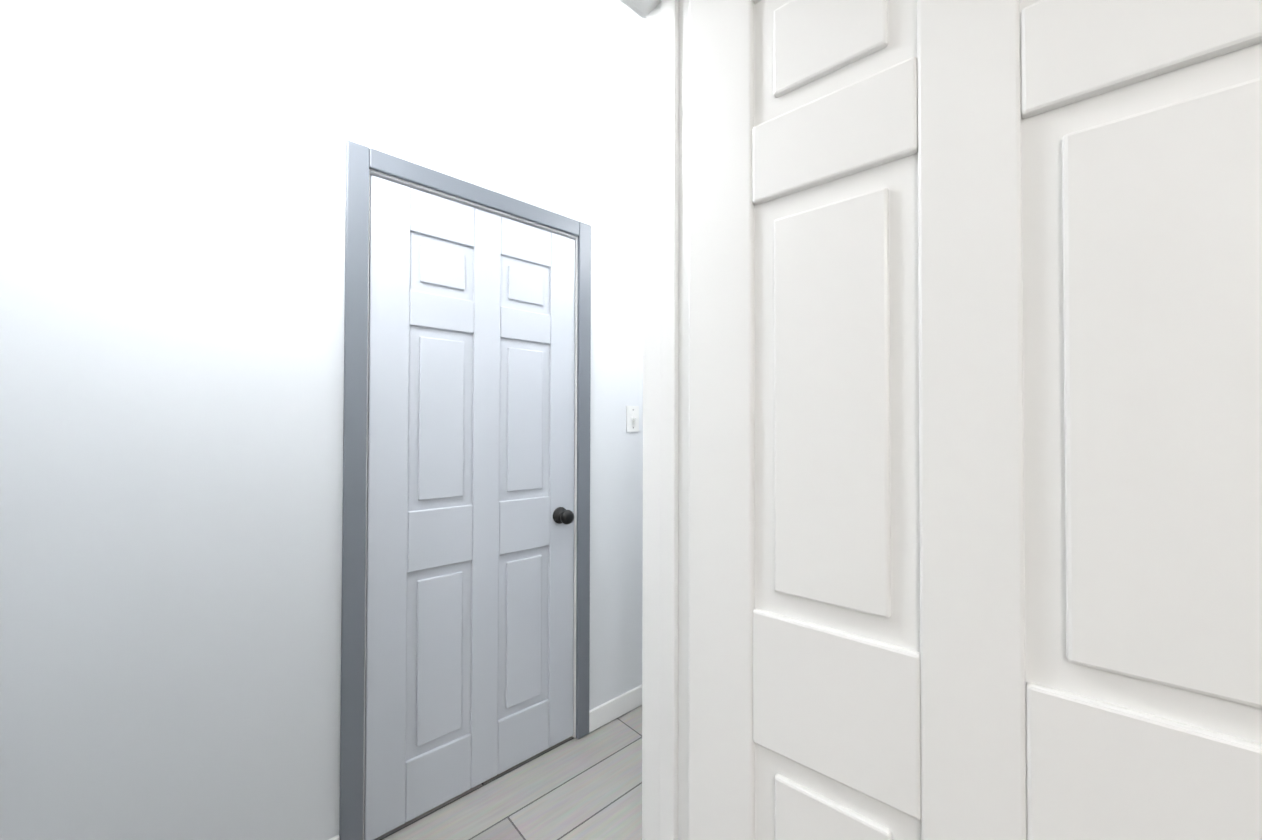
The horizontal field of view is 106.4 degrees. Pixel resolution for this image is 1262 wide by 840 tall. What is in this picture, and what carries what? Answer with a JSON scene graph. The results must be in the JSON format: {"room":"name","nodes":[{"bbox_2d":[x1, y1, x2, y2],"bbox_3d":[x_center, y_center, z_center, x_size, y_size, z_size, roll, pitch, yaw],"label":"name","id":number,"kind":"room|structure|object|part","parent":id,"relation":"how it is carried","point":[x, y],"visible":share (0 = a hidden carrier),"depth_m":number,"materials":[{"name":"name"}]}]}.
{"room":"hallway","nodes":[
{"label":"hallway","id":0,"kind":"room"},
{"bbox_2d":[0,0,642,839],"bbox_3d":[-0.872,0.064,1.437,3.440,2.440,0.120,1,-1,-42],"label":"wall","id":1,"kind":"structure","parent":0,"point":[172,236],"depth_m":1.18,"materials":[{"name":"white paint"}]},
{"bbox_2d":[328,835,339,839],"bbox_3d":[-1.434,1.233,0.835,1.585,0.085,0.013,1,-1,-42],"label":"baseboard","id":2,"kind":"structure","parent":1,"relation":"attached to","point":[336,837],"depth_m":1.35,"materials":[{"name":"white wood"}]},
{"bbox_2d":[339,140,590,839],"bbox_3d":[-0.546,0.236,1.714,0.890,2.105,0.136,1,-1,-42],"label":"door frame","id":3,"kind":"structure","parent":1,"relation":"attached to","point":[361,160],"depth_m":1.41,"materials":[{"name":"grey wood"}]},
{"bbox_2d":[364,175,574,839],"bbox_3d":[-0.524,0.266,1.689,0.754,2.020,0.177,1,-1,-42],"label":"hall door","id":4,"kind":"structure","parent":1,"relation":"in","point":[470,553],"depth_m":1.62,"materials":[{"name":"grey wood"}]},
{"bbox_3d":[-0.295,0.379,1.892,0.066,0.066,0.177,1,-1,-42],"label":"knob","id":5,"kind":"part","parent":4,"relation":"part of","materials":[{"name":"black metal"}]},
{"bbox_2d":[589,685,641,732],"bbox_3d":[0.087,1.253,2.186,0.705,0.085,0.013,1,-1,-42],"label":"baseboard","id":6,"kind":"structure","parent":1,"relation":"attached to","point":[611,710],"depth_m":2.04,"materials":[{"name":"white wood"}]},
{"bbox_2d":[626,406,638,431],"bbox_3d":[0.013,-0.005,2.128,0.072,0.116,0.023,1,-1,-42],"label":"light switch","id":7,"kind":"object","parent":1,"relation":"attached to","point":[632,418],"visible":1,"depth_m":2.13,"materials":[{"name":"white plastic"}]},
{"bbox_2d":[288,0,643,172],"bbox_3d":[0.082,-1.232,-0.800,5.010,0.100,4.750,1,-1,-42],"label":"ceiling","id":8,"kind":"structure","parent":0,"point":[573,69],"depth_m":1.48,"materials":[{"name":"white paint"}]},
{"bbox_3d":[-1.204,0.041,-0.290,3.790,2.440,0.120,1,-1,-42],"label":"wall","id":9,"kind":"structure","parent":0,"visible":0},
{"bbox_2d":[619,0,688,839],"bbox_3d":[-0.212,0.210,0.593,0.910,2.130,0.156,1,-1,-42],"label":"door frame","id":10,"kind":"structure","parent":9,"relation":"attached to","point":[667,487],"depth_m":0.84,"materials":[{"name":"white wood"}]},
{"bbox_3d":[-0.212,0.210,0.593,0.910,2.130,0.156,1,-1,-42],"label":"bedroom door trim casing","id":11,"kind":"part","parent":10,"relation":"part of","materials":[{"name":"white wood"}]},
{"bbox_2d":[688,0,1261,839],"bbox_3d":[0.382,0.246,0.538,0.754,2.020,0.177,0,-1,40],"label":"bedroom door","id":12,"kind":"structure","parent":9,"relation":"in","point":[974,418],"depth_m":0.52,"materials":[{"name":"white wood"}]},
{"label":"outside","id":13,"kind":"structure","parent":0,"visible":0},
{"bbox_2d":[374,705,641,839],"bbox_3d":[-0.540,1.332,1.043,3.440,0.096,1.130,1,-1,-42],"label":"floor","id":14,"kind":"structure","parent":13,"point":[588,786],"depth_m":1.61,"materials":[{"name":"grey tile"}]}
]}

